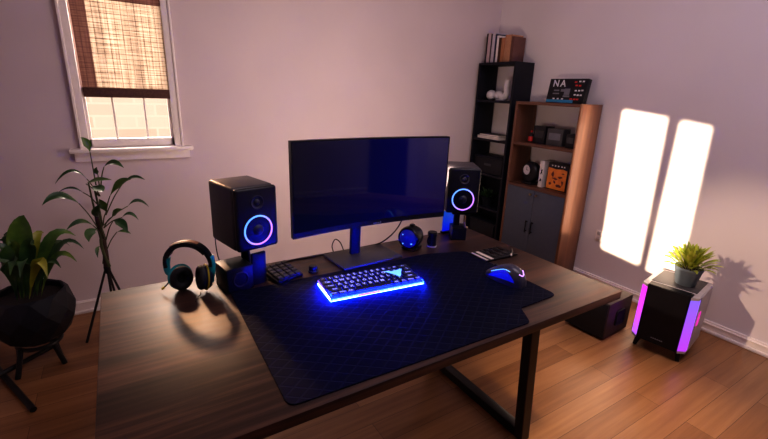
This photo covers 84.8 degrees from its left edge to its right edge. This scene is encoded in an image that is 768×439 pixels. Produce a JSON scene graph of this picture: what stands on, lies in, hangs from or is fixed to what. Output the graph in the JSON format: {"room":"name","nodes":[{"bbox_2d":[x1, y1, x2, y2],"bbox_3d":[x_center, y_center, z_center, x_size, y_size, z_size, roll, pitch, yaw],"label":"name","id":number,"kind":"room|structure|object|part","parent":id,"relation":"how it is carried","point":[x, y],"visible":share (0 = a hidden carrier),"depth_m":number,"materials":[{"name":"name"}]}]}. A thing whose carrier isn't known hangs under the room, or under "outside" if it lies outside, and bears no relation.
{"room":"home office","nodes":[
{"label":"home office","id":0,"kind":"room"},
{"bbox_2d":[0,279,75,346],"bbox_3d":[-1.869,0.511,2.249,0.376,0.282,0.376,-8,20,-31],"label":"plant pot","id":1,"kind":"object","parent":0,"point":[34,317],"depth_m":2.16,"materials":[{"name":"ceramic"}]},
{"bbox_2d":[0,0,502,301],"bbox_3d":[-0.924,-1.052,3.088,4.700,3.150,0.120,-8,20,-31],"label":"wall","id":2,"kind":"structure","parent":0,"point":[254,77],"depth_m":3.02,"materials":[{"name":"paint"}]},
{"bbox_2d":[74,297,100,314],"bbox_3d":[-0.890,0.423,3.506,4.580,0.090,0.024,-8,20,-31],"label":"baseboard","id":3,"kind":"structure","parent":2,"relation":"attached to","point":[84,306],"depth_m":2.83,"materials":[{"name":"white paint"}]},
{"bbox_2d":[54,0,193,161],"bbox_3d":[-1.609,-0.968,2.594,0.689,1.191,0.142,-8,20,-31],"label":"window","id":4,"kind":"structure","parent":2,"relation":"in","point":[141,149],"depth_m":2.66,"materials":[{"name":"white paint"}]},
{"bbox_2d":[68,0,169,98],"bbox_3d":[-1.579,-1.142,2.543,0.518,0.781,0.044,-8,20,-31],"label":"blind","id":5,"kind":"object","parent":4,"relation":"attached to","point":[120,48],"visible":1,"depth_m":2.56,"materials":[{"name":"fabric"}]},
{"bbox_3d":[-1.591,-0.795,2.647,0.502,0.056,0.009,-8,20,-31],"label":"rail","id":6,"kind":"part","parent":5,"relation":"part of","materials":[{"name":"brown wood"}]},
{"bbox_3d":[-1.613,-0.430,2.732,0.689,0.081,0.085,-8,20,-31],"label":"sill","id":7,"kind":"part","parent":4,"relation":"part of","materials":[{"name":"white paint"}]},
{"bbox_2d":[0,301,767,438],"bbox_3d":[0.549,1.240,1.322,4.980,0.100,5.900,-8,20,-31],"label":"floor","id":8,"kind":"structure","parent":0,"point":[587,385],"depth_m":2.19,"materials":[{"name":"brown wood"}]},
{"bbox_2d":[0,333,67,412],"bbox_3d":[-1.931,0.770,2.141,0.451,0.154,0.588,-4,18,-18],"label":"plant stand","id":9,"kind":"object","parent":8,"relation":"on","point":[54,344],"visible":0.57,"depth_m":2.19,"materials":[{"name":"black metal"}]},
{"bbox_3d":[-1.902,0.755,2.193,0.055,0.154,0.060,-8,20,-31],"label":"leg","id":10,"kind":"part","parent":9,"relation":"part of","materials":[{"name":"black metal"}]},
{"bbox_2d":[0,215,83,346],"bbox_3d":[-1.827,0.314,2.192,0.425,0.695,0.431,15,21,35],"label":"potted plant","id":11,"kind":"object","parent":9,"relation":"on","point":[35,310],"visible":1,"depth_m":2.14,"materials":[{"name":"green plant"}]},
{"bbox_3d":[-1.781,0.726,2.302,0.062,0.152,0.026,-3,18,-16],"label":"leg","id":12,"kind":"part","parent":9,"relation":"part of","materials":[{"name":"black metal"}]},
{"bbox_2d":[42,137,148,342],"bbox_3d":[-1.636,0.122,2.487,0.474,1.211,0.430,-1,17,-12],"label":"potted plant","id":13,"kind":"object","parent":8,"relation":"on","point":[96,212],"visible":0.97,"depth_m":2.40,"materials":[{"name":"green plant"}]},
{"bbox_3d":[-1.731,0.519,2.527,0.014,0.420,0.181,11,19,28],"label":"tripod leg","id":14,"kind":"part","parent":13,"relation":"part of","materials":[{"name":"black metal"}]},
{"bbox_3d":[-1.671,0.025,2.467,0.043,0.502,0.021,-8,20,-31],"label":"stem","id":15,"kind":"part","parent":13,"relation":"part of","materials":[{"name":"plant"}]},
{"bbox_3d":[-1.661,0.062,2.469,0.038,0.472,0.025,-8,20,-31],"label":"stem","id":16,"kind":"part","parent":13,"relation":"part of","materials":[{"name":"plant"}]},
{"bbox_3d":[-1.657,0.509,2.571,0.014,0.418,0.094,-10,21,-34],"label":"tripod leg","id":17,"kind":"part","parent":13,"relation":"part of","materials":[{"name":"black metal"}]},
{"bbox_3d":[-1.728,0.467,2.699,0.014,0.421,0.202,-6,19,-24],"label":"tripod leg","id":18,"kind":"part","parent":13,"relation":"part of","materials":[{"name":"black metal"}]},
{"bbox_3d":[-1.612,0.497,2.613,0.140,0.419,0.014,0,17,-6],"label":"tripod leg","id":19,"kind":"part","parent":13,"relation":"part of","materials":[{"name":"black metal"}]},
{"bbox_2d":[95,229,621,438],"bbox_3d":[-0.047,0.629,1.748,1.809,0.778,0.934,-8,20,-31],"label":"desk","id":20,"kind":"object","parent":8,"relation":"on","point":[171,365],"depth_m":1.25,"materials":[{"name":"brown wood"}]},
{"bbox_2d":[161,239,215,289],"bbox_3d":[-0.732,0.172,1.572,0.200,0.205,0.087,1,17,-2],"label":"headphones","id":21,"kind":"object","parent":20,"relation":"on","point":[180,276],"visible":1,"depth_m":1.56,"materials":[{"name":"black plastic"}]},
{"bbox_2d":[167,264,192,289],"bbox_3d":[-0.770,0.218,1.591,0.089,0.104,0.058,-8,20,-31],"label":"ear cup","id":22,"kind":"object","parent":21,"relation":"on","point":[180,276],"depth_m":1.57,"materials":[{"name":"plastic"}]},
{"bbox_2d":[167,246,202,255],"bbox_3d":[-0.728,0.110,1.551,0.142,0.050,0.032,1,17,-2],"label":"cushion","id":23,"kind":"object","parent":21,"relation":"on","point":[170,250],"depth_m":1.53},
{"bbox_2d":[195,263,212,289],"bbox_3d":[-0.679,0.217,1.587,0.059,0.103,0.089,-8,20,-31],"label":"ear cup","id":24,"kind":"object","parent":21,"relation":"on","point":[203,273],"depth_m":1.56,"materials":[{"name":"black plastic"}]},
{"bbox_2d":[215,246,266,293],"bbox_3d":[-0.556,0.181,1.652,0.178,0.154,0.132,-13,22,-40],"label":"speaker stand","id":25,"kind":"object","parent":20,"relation":"on","point":[235,274],"visible":0.8,"depth_m":1.61,"materials":[{"name":"black plastic"}]},
{"bbox_2d":[209,175,277,252],"bbox_3d":[-0.549,-0.028,1.651,0.171,0.244,0.236,-14,23,-43],"label":"speaker","id":26,"kind":"object","parent":25,"relation":"on","point":[243,208],"visible":1,"depth_m":1.58},
{"bbox_2d":[244,215,272,244],"bbox_3d":[-0.474,0.040,1.589,0.117,0.117,0.006,-14,23,-43],"label":"ring light","id":27,"kind":"object","parent":26,"relation":"attached to","point":[258,229],"depth_m":1.59,"materials":[{"name":"multicoloured"}]},
{"bbox_3d":[-0.553,0.173,1.688,0.036,0.148,0.036,-13,22,-40],"label":"post","id":28,"kind":"part","parent":25,"relation":"part of","materials":[{"name":"black plastic"}]},
{"bbox_3d":[-0.496,0.191,1.664,0.014,0.132,0.060,18,23,41],"label":"upright plate","id":29,"kind":"part","parent":25,"relation":"part of","materials":[{"name":"black plastic"}]},
{"bbox_2d":[266,260,302,283],"bbox_3d":[-0.426,0.216,1.749,0.128,0.045,0.126,17,22,40],"label":"numeric keypad","id":30,"kind":"object","parent":20,"relation":"on","point":[283,271],"visible":0.94,"depth_m":1.73,"materials":[{"name":"black plastic"}]},
{"bbox_2d":[287,253,327,261],"bbox_3d":[-0.371,0.180,1.934,0.270,0.005,0.042,-14,23,-43],"label":"cable","id":31,"kind":"object","parent":20,"relation":"on","point":[325,253],"visible":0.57,"depth_m":1.94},
{"bbox_3d":[-0.304,0.210,1.802,0.046,0.028,0.046,-8,20,-31],"label":"volume knob","id":32,"kind":"part","parent":20,"relation":"part of","materials":[{"name":"plastic"}]},
{"bbox_2d":[332,239,343,251],"bbox_3d":[-0.221,0.125,2.022,0.062,0.066,0.010,1,17,-3],"label":"power cable","id":33,"kind":"object","parent":20,"relation":"on","point":[334,239],"visible":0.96,"depth_m":2.02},
{"bbox_2d":[288,136,449,269],"bbox_3d":[-0.068,-0.093,1.915,0.778,0.560,0.216,-8,20,-31],"label":"monitor","id":34,"kind":"object","parent":20,"relation":"on","point":[336,184],"visible":0.97,"depth_m":1.85,"materials":[{"name":"black plastic"}]},
{"bbox_2d":[377,221,401,243],"bbox_3d":[-0.017,0.031,2.083,0.254,0.232,0.040,0,17,-7],"label":"cable","id":35,"kind":"object","parent":34,"relation":"attached to","point":[400,221],"visible":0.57,"depth_m":2.12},
{"bbox_2d":[231,251,553,404],"bbox_3d":[0.072,0.302,1.589,1.132,0.004,0.699,-8,20,-31],"label":"desk mat","id":36,"kind":"object","parent":20,"relation":"on","point":[312,346],"visible":0.99,"depth_m":1.43,"materials":[{"name":"fabric"}]},
{"bbox_2d":[317,264,423,301],"bbox_3d":[-0.050,0.247,1.688,0.404,0.036,0.158,-6,19,-26],"label":"keyboard","id":37,"kind":"object","parent":36,"relation":"on","point":[341,287],"visible":1,"depth_m":1.66,"materials":[{"name":"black plastic"}]},
{"bbox_2d":[485,264,526,288],"bbox_3d":[0.515,0.220,1.770,0.080,0.080,0.176,-12,22,-39],"label":"mouse","id":38,"kind":"object","parent":36,"relation":"on","point":[511,275],"visible":1,"depth_m":1.73,"materials":[{"name":"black plastic"}]},
{"bbox_2d":[489,270,513,282],"bbox_3d":[0.487,0.230,1.749,0.008,0.048,0.123,-12,22,-39],"label":"light","id":39,"kind":"object","parent":38,"relation":"attached to","point":[501,276],"depth_m":1.74,"materials":[{"name":"blue plastic"}]},
{"bbox_2d":[398,223,422,250],"bbox_3d":[0.140,0.083,2.104,0.114,0.128,0.126,12,19,28],"label":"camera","id":40,"kind":"object","parent":20,"relation":"on","point":[410,237],"visible":1,"depth_m":2.06,"materials":[{"name":"black plastic"}]},
{"bbox_2d":[427,230,437,247],"bbox_3d":[0.246,0.100,2.143,0.050,0.080,0.057,4,17,7],"label":"canister","id":41,"kind":"object","parent":20,"relation":"on","point":[432,235],"visible":1,"depth_m":2.13,"materials":[{"name":"black plastic"}]},
{"bbox_2d":[440,211,453,233],"bbox_3d":[0.370,0.010,2.373,0.108,0.129,0.026,-8,20,-31],"label":"panel","id":42,"kind":"object","parent":20,"relation":"on","point":[448,217],"visible":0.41,"depth_m":2.36,"materials":[{"name":"blue plastic"}]},
{"bbox_2d":[449,213,470,239],"bbox_3d":[0.412,0.025,2.301,0.100,0.144,0.137,2,17,0],"label":"speaker stand","id":43,"kind":"object","parent":20,"relation":"on","point":[457,231],"visible":0.89,"depth_m":2.25,"materials":[{"name":"black plastic"}]},
{"bbox_3d":[0.393,-0.003,2.281,0.030,0.068,0.032,2,17,0],"label":"post","id":44,"kind":"part","parent":43,"relation":"part of","materials":[{"name":"black plastic"}]},
{"bbox_3d":[0.414,-0.044,2.294,0.100,0.008,0.110,2,17,0],"label":"plate","id":45,"kind":"part","parent":43,"relation":"part of","materials":[{"name":"black plastic"}]},
{"bbox_2d":[444,161,480,213],"bbox_3d":[0.417,-0.178,2.300,0.171,0.244,0.236,2,17,0],"label":"speaker","id":46,"kind":"object","parent":43,"relation":"on","point":[463,178],"visible":0.97,"depth_m":2.20},
{"bbox_2d":[452,189,473,209],"bbox_3d":[0.415,-0.104,2.207,0.117,0.117,0.006,2,17,0],"label":"ring light","id":47,"kind":"object","parent":46,"relation":"attached to","point":[462,199],"depth_m":2.21,"materials":[{"name":"multicoloured"}]},
{"bbox_3d":[0.450,0.578,2.085,0.108,0.716,0.698,-8,20,-31],"label":"leg frame","id":48,"kind":"part","parent":20,"relation":"part of","materials":[{"name":"black metal"}]},
{"bbox_2d":[468,246,516,261],"bbox_3d":[0.537,0.168,2.070,0.215,0.013,0.122,-8,20,-31],"label":"notebook","id":49,"kind":"object","parent":20,"relation":"on","point":[498,252],"visible":0.97,"depth_m":2.05,"materials":[{"name":"black paper"}]},
{"bbox_2d":[465,61,534,240],"bbox_3d":[1.099,-0.592,4.156,0.238,1.795,0.460,-8,20,-31],"label":"shelving unit","id":50,"kind":"object","parent":8,"relation":"on","point":[523,72],"visible":0.52,"depth_m":4.09,"materials":[{"name":"black laminate"}]},
{"bbox_3d":[0.984,-0.650,4.333,0.238,1.795,0.022,-8,20,-31],"label":"panel","id":51,"kind":"part","parent":50,"relation":"part of","materials":[{"name":"black laminate"}]},
{"bbox_2d":[469,214,495,238],"bbox_3d":[1.071,0.087,4.360,0.196,0.196,0.346,-8,20,-31],"label":"storage box","id":52,"kind":"object","parent":50,"relation":"on","point":[484,224],"visible":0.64,"depth_m":4.31,"materials":[{"name":"black plastic"}]},
{"bbox_3d":[1.074,0.001,4.334,0.196,0.016,0.346,-8,20,-31],"label":"lid","id":53,"kind":"part","parent":52,"relation":"part of","materials":[{"name":"black laminate"}]},
{"bbox_2d":[485,34,488,62],"bbox_3d":[1.037,-1.631,4.029,0.150,0.262,0.016,-8,20,-31],"label":"book","id":54,"kind":"object","parent":50,"relation":"on","point":[487,34],"visible":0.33,"depth_m":3.99,"materials":[{"name":"black paper"}]},
{"bbox_3d":[1.082,-0.134,4.295,0.238,0.022,0.416,-8,20,-31],"label":"shelf","id":55,"kind":"part","parent":50,"relation":"part of","materials":[{"name":"black laminate"}]},
{"bbox_2d":[474,153,502,176],"bbox_3d":[1.094,-0.546,4.168,0.196,0.171,0.376,-8,20,-31],"label":"storage box","id":56,"kind":"object","parent":50,"relation":"on","point":[489,163],"visible":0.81,"depth_m":4.10,"materials":[{"name":"black plastic"}]},
{"bbox_3d":[1.097,-0.618,4.146,0.196,0.022,0.376,-8,20,-31],"label":"lid","id":57,"kind":"part","parent":56,"relation":"part of","materials":[{"name":"black laminate"}]},
{"bbox_2d":[480,186,496,205],"bbox_3d":[1.056,-0.238,4.264,0.188,0.191,0.229,-6,19,-24],"label":"potted plant","id":58,"kind":"object","parent":50,"relation":"on","point":[487,198],"visible":0.98,"depth_m":4.25,"materials":[{"name":"green plant"}]},
{"bbox_3d":[1.052,-0.193,4.293,0.128,0.088,0.128,-8,20,-31],"label":"pot","id":59,"kind":"part","parent":58,"relation":"part of","materials":[{"name":"ceramic"}]},
{"bbox_3d":[1.106,-0.775,4.100,0.238,0.022,0.416,-8,20,-31],"label":"shelf","id":60,"kind":"part","parent":50,"relation":"part of","materials":[{"name":"black laminate"}]},
{"bbox_2d":[486,33,492,62],"bbox_3d":[1.052,-1.626,4.006,0.150,0.266,0.038,-8,20,-31],"label":"book","id":61,"kind":"object","parent":50,"relation":"on","point":[490,34],"visible":0.35,"depth_m":3.96,"materials":[{"name":"white paper"}]},
{"bbox_2d":[486,90,494,99],"bbox_3d":[1.041,-1.208,4.077,0.094,0.094,0.094,-8,20,-31],"label":"ball","id":62,"kind":"object","parent":50,"relation":"on","point":[490,94],"visible":0.91,"depth_m":4.04,"materials":[{"name":"white ceramic"}]},
{"bbox_2d":[489,34,492,62],"bbox_3d":[1.066,-1.613,3.986,0.150,0.255,0.014,-8,20,-31],"label":"book","id":63,"kind":"object","parent":50,"relation":"on","point":[492,34],"visible":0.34,"depth_m":3.95,"materials":[{"name":"paper"}]},
{"bbox_3d":[1.094,-0.455,4.198,0.238,0.022,0.416,-8,20,-31],"label":"shelf","id":64,"kind":"part","parent":50,"relation":"part of","materials":[{"name":"black laminate"}]},
{"bbox_3d":[1.181,-0.150,4.354,0.006,0.660,0.416,-8,20,-31],"label":"panel","id":65,"kind":"part","parent":50,"relation":"part of","materials":[{"name":"black laminate"}]},
{"bbox_2d":[478,135,505,139],"bbox_3d":[1.075,-0.804,4.108,0.170,0.026,0.290,-7,19,-28],"label":"book","id":66,"kind":"object","parent":50,"relation":"on","point":[479,136],"visible":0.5,"depth_m":4.01,"materials":[{"name":"white paper"}]},
{"bbox_2d":[480,133,505,136],"bbox_3d":[1.076,-0.825,4.101,0.150,0.018,0.250,-9,20,-33],"label":"book","id":67,"kind":"object","parent":66,"relation":"on","point":[484,134],"visible":0.75,"depth_m":4.06,"materials":[{"name":"white paper"}]},
{"bbox_3d":[1.119,-1.119,3.996,0.238,0.022,0.416,-8,20,-31],"label":"shelf","id":68,"kind":"part","parent":50,"relation":"part of","materials":[{"name":"black laminate"}]},
{"bbox_3d":[1.131,-1.440,3.898,0.238,0.022,0.416,-8,20,-31],"label":"panel","id":69,"kind":"part","parent":50,"relation":"part of","materials":[{"name":"black laminate"}]},
{"bbox_2d":[490,33,506,61],"bbox_3d":[1.080,-1.610,3.963,0.150,0.262,0.038,-8,20,-31],"label":"book","id":70,"kind":"object","parent":50,"relation":"on","point":[494,34],"visible":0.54,"depth_m":3.92,"materials":[{"name":"white paper"}]},
{"bbox_2d":[497,38,501,61],"bbox_3d":[1.123,-1.565,3.902,0.150,0.215,0.030,-8,20,-31],"label":"book","id":71,"kind":"object","parent":50,"relation":"on","point":[500,39],"visible":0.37,"depth_m":3.86,"materials":[{"name":"paper"}]},
{"bbox_2d":[493,34,505,61],"bbox_3d":[1.096,-1.596,3.940,0.150,0.250,0.020,-8,20,-31],"label":"book","id":72,"kind":"object","parent":50,"relation":"on","point":[496,34],"visible":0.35,"depth_m":3.89,"materials":[{"name":"paper"}]},
{"bbox_2d":[495,36,505,61],"bbox_3d":[1.108,-1.582,3.923,0.150,0.234,0.026,-8,20,-31],"label":"book","id":73,"kind":"object","parent":50,"relation":"on","point":[498,37],"visible":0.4,"depth_m":3.88,"materials":[{"name":"white paper"}]},
{"bbox_2d":[494,80,510,100],"bbox_3d":[1.112,-1.218,3.956,0.104,0.189,0.172,-8,20,-31],"label":"figurine","id":74,"kind":"object","parent":50,"relation":"on","point":[503,96],"visible":0.98,"depth_m":3.91,"materials":[{"name":"white ceramic"}]},
{"bbox_2d":[499,37,505,61],"bbox_3d":[1.143,-1.554,3.872,0.150,0.212,0.042,-8,20,-31],"label":"book","id":75,"kind":"object","parent":50,"relation":"on","point":[503,39],"visible":0.31,"depth_m":3.83,"materials":[{"name":"orange paper"}]},
{"bbox_2d":[503,34,523,61],"bbox_3d":[1.175,-1.548,3.822,0.150,0.232,0.074,-8,20,-31],"label":"book","id":76,"kind":"object","parent":50,"relation":"on","point":[508,39],"visible":0.49,"depth_m":3.78,"materials":[{"name":"orange paper"}]},
{"bbox_3d":[1.215,-0.534,3.979,0.238,1.795,0.022,-8,20,-31],"label":"panel","id":77,"kind":"part","parent":50,"relation":"part of","materials":[{"name":"black laminate"}]},
{"bbox_2d":[509,36,525,61],"bbox_3d":[1.202,-1.525,3.782,0.150,0.214,0.028,-8,20,-31],"label":"book","id":78,"kind":"object","parent":50,"relation":"on","point":[517,43],"visible":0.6,"depth_m":3.76,"materials":[{"name":"brown paper"}]},
{"bbox_2d":[499,101,602,270],"bbox_3d":[1.398,-0.266,3.692,0.282,1.463,0.647,-8,20,-31],"label":"bookcase","id":79,"kind":"object","parent":8,"relation":"on","point":[544,223],"visible":0.79,"depth_m":3.59,"materials":[{"name":"brown wood"}]},
{"bbox_3d":[1.245,-0.350,3.950,0.255,1.463,0.024,-8,20,-31],"label":"panel","id":80,"kind":"part","parent":79,"relation":"part of","materials":[{"name":"brown wood"}]},
{"bbox_3d":[1.219,0.019,3.854,0.018,0.644,0.296,-8,20,-31],"label":"door","id":81,"kind":"part","parent":79,"relation":"part of","materials":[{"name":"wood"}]},
{"bbox_2d":[521,162,539,184],"bbox_3d":[1.323,-0.419,3.772,0.100,0.200,0.184,-5,18,-23],"label":"desk clock","id":82,"kind":"object","parent":79,"relation":"on","point":[530,170],"visible":0.94,"depth_m":3.73,"materials":[{"name":"black plastic"}]},
{"bbox_2d":[528,130,532,142],"bbox_3d":[1.298,-0.734,3.707,0.046,0.105,0.046,-8,20,-31],"label":"bottle","id":83,"kind":"object","parent":79,"relation":"on","point":[530,137],"visible":0.9,"depth_m":3.69,"materials":[{"name":"red plastic"}]},
{"bbox_3d":[1.410,-0.276,3.696,0.255,0.024,0.599,-8,20,-31],"label":"shelf","id":84,"kind":"part","parent":79,"relation":"part of","materials":[{"name":"brown wood"}]},
{"bbox_3d":[1.423,-0.626,3.590,0.255,0.024,0.599,-8,20,-31],"label":"shelf","id":85,"kind":"part","parent":79,"relation":"part of","materials":[{"name":"brown wood"}]},
{"bbox_2d":[532,125,554,144],"bbox_3d":[1.381,-0.733,3.637,0.121,0.150,0.120,-8,20,-31],"label":"carton","id":86,"kind":"object","parent":79,"relation":"on","point":[540,131],"visible":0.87,"depth_m":3.60,"materials":[{"name":"black cardboard"}]},
{"bbox_2d":[535,130,543,137],"bbox_3d":[1.330,-0.733,3.604,0.001,0.060,0.086,-8,20,-31],"label":"print","id":87,"kind":"object","parent":86,"relation":"attached to","point":[538,133],"depth_m":3.60},
{"bbox_3d":[1.377,0.099,3.612,0.018,0.644,0.296,-8,20,-31],"label":"door","id":88,"kind":"part","parent":79,"relation":"part of","materials":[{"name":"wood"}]},
{"bbox_2d":[537,159,554,186],"bbox_3d":[1.423,-0.405,3.685,0.152,0.230,0.042,-10,21,-35],"label":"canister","id":89,"kind":"object","parent":79,"relation":"on","point":[544,165],"visible":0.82,"depth_m":3.65,"materials":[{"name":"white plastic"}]},
{"bbox_3d":[1.435,-0.956,3.490,0.255,0.024,0.599,-8,20,-31],"label":"panel","id":90,"kind":"part","parent":79,"relation":"part of","materials":[{"name":"brown wood"}]},
{"bbox_2d":[545,162,569,192],"bbox_3d":[1.498,-0.359,3.552,0.112,0.225,0.205,-7,19,-28],"label":"game box","id":91,"kind":"object","parent":79,"relation":"on","point":[558,172],"visible":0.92,"depth_m":3.52,"materials":[{"name":"orange cardboard"}]},
{"bbox_2d":[546,128,570,146],"bbox_3d":[1.458,-0.688,3.520,0.111,0.138,0.145,-10,21,-35],"label":"camera","id":92,"kind":"object","parent":79,"relation":"on","point":[555,136],"visible":0.91,"depth_m":3.47,"materials":[{"name":"grey plastic"}]},
{"bbox_2d":[548,133,560,140],"bbox_3d":[1.414,-0.687,3.487,0.001,0.055,0.104,-10,21,-35],"label":"print","id":93,"kind":"object","parent":92,"relation":"attached to","point":[552,136],"depth_m":3.49},
{"bbox_2d":[546,79,591,103],"bbox_3d":[1.480,-1.030,3.385,0.074,0.196,0.345,-8,20,-31],"label":"display board","id":94,"kind":"object","parent":79,"relation":"on","point":[571,91],"visible":0.91,"depth_m":3.35,"materials":[{"name":"black plastic"}]},
{"bbox_2d":[565,134,574,148],"bbox_3d":[1.530,-0.628,3.376,0.101,0.112,0.085,-6,19,-25],"label":"carton","id":95,"kind":"object","parent":79,"relation":"on","point":[570,138],"visible":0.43,"depth_m":3.35,"materials":[{"name":"black cardboard"}]},
{"bbox_2d":[567,137,573,143],"bbox_3d":[1.485,-0.629,3.353,0.001,0.045,0.061,-6,19,-25],"label":"print","id":96,"kind":"object","parent":95,"relation":"attached to","point":[569,140],"depth_m":3.35},
{"bbox_3d":[1.573,-0.185,3.447,0.255,1.463,0.024,-8,20,-31],"label":"panel","id":97,"kind":"part","parent":79,"relation":"part of","materials":[{"name":"brown wood"}]},
{"bbox_2d":[565,279,632,338],"bbox_3d":[1.468,0.613,2.874,0.310,0.262,0.286,-10,20,-34],"label":"subwoofer","id":98,"kind":"object","parent":8,"relation":"on","point":[603,321],"visible":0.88,"depth_m":2.76,"materials":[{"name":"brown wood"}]},
{"bbox_2d":[565,304,608,338],"bbox_3d":[1.343,0.626,2.794,0.012,0.238,0.263,-10,20,-34],"label":"grille","id":99,"kind":"object","parent":98,"relation":"attached to","point":[595,321],"depth_m":2.74,"materials":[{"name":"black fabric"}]},
{"bbox_3d":[1.554,0.641,2.775,0.105,0.105,0.019,-10,20,-34],"label":"port frame","id":100,"kind":"part","parent":98,"relation":"part of","materials":[{"name":"plastic"}]},
{"bbox_2d":[631,269,713,361],"bbox_3d":[1.809,0.599,2.658,0.362,0.445,0.304,-12,22,-40],"label":"computer tower","id":101,"kind":"object","parent":8,"relation":"on","point":[670,315],"visible":0.99,"depth_m":2.53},
{"bbox_3d":[1.699,0.587,2.554,0.067,0.370,0.228,-12,22,-40],"label":"panel","id":102,"kind":"part","parent":101,"relation":"part of","materials":[{"name":"black plastic"}]},
{"bbox_2d":[662,242,724,286],"bbox_3d":[1.855,0.271,2.545,0.309,0.257,0.317,-8,20,-31],"label":"potted plant","id":103,"kind":"object","parent":101,"relation":"on","point":[688,273],"visible":1,"depth_m":2.51,"materials":[{"name":"green plant"}]},
{"bbox_3d":[1.850,0.340,2.566,0.150,0.113,0.150,-8,20,-31],"label":"pot","id":104,"kind":"part","parent":103,"relation":"part of","materials":[{"name":"grey ceramic"}]},
{"bbox_2d":[489,0,767,343],"bbox_3d":[2.603,-0.606,2.055,0.120,3.150,5.740,-8,20,-31],"label":"wall","id":105,"kind":"structure","parent":0,"point":[680,157],"depth_m":2.96,"materials":[{"name":"grey paint"}]},
{"bbox_2d":[595,229,603,241],"bbox_3d":[1.775,0.135,3.473,0.015,0.095,0.060,-8,20,-31],"label":"wall outlet","id":106,"kind":"object","parent":105,"relation":"attached to","point":[599,234],"visible":1,"depth_m":3.47,"materials":[{"name":"white paint"}]},
{"bbox_2d":[573,267,767,357],"bbox_3d":[2.487,0.869,2.463,0.024,0.084,5.450,-8,20,-31],"label":"baseboard","id":107,"kind":"structure","parent":105,"relation":"attached to","point":[756,346],"depth_m":2.80,"materials":[{"name":"white paint"}]},
{"label":"outside","id":108,"kind":"structure","parent":0,"visible":0},
{"bbox_2d":[86,97,170,137],"bbox_3d":[-3.000,-1.329,5.036,9.000,5.000,0.200,-8,20,-31],"label":"wall","id":109,"kind":"structure","parent":108,"point":[129,112],"depth_m":4.95,"materials":[{"name":"brick"}]}
]}

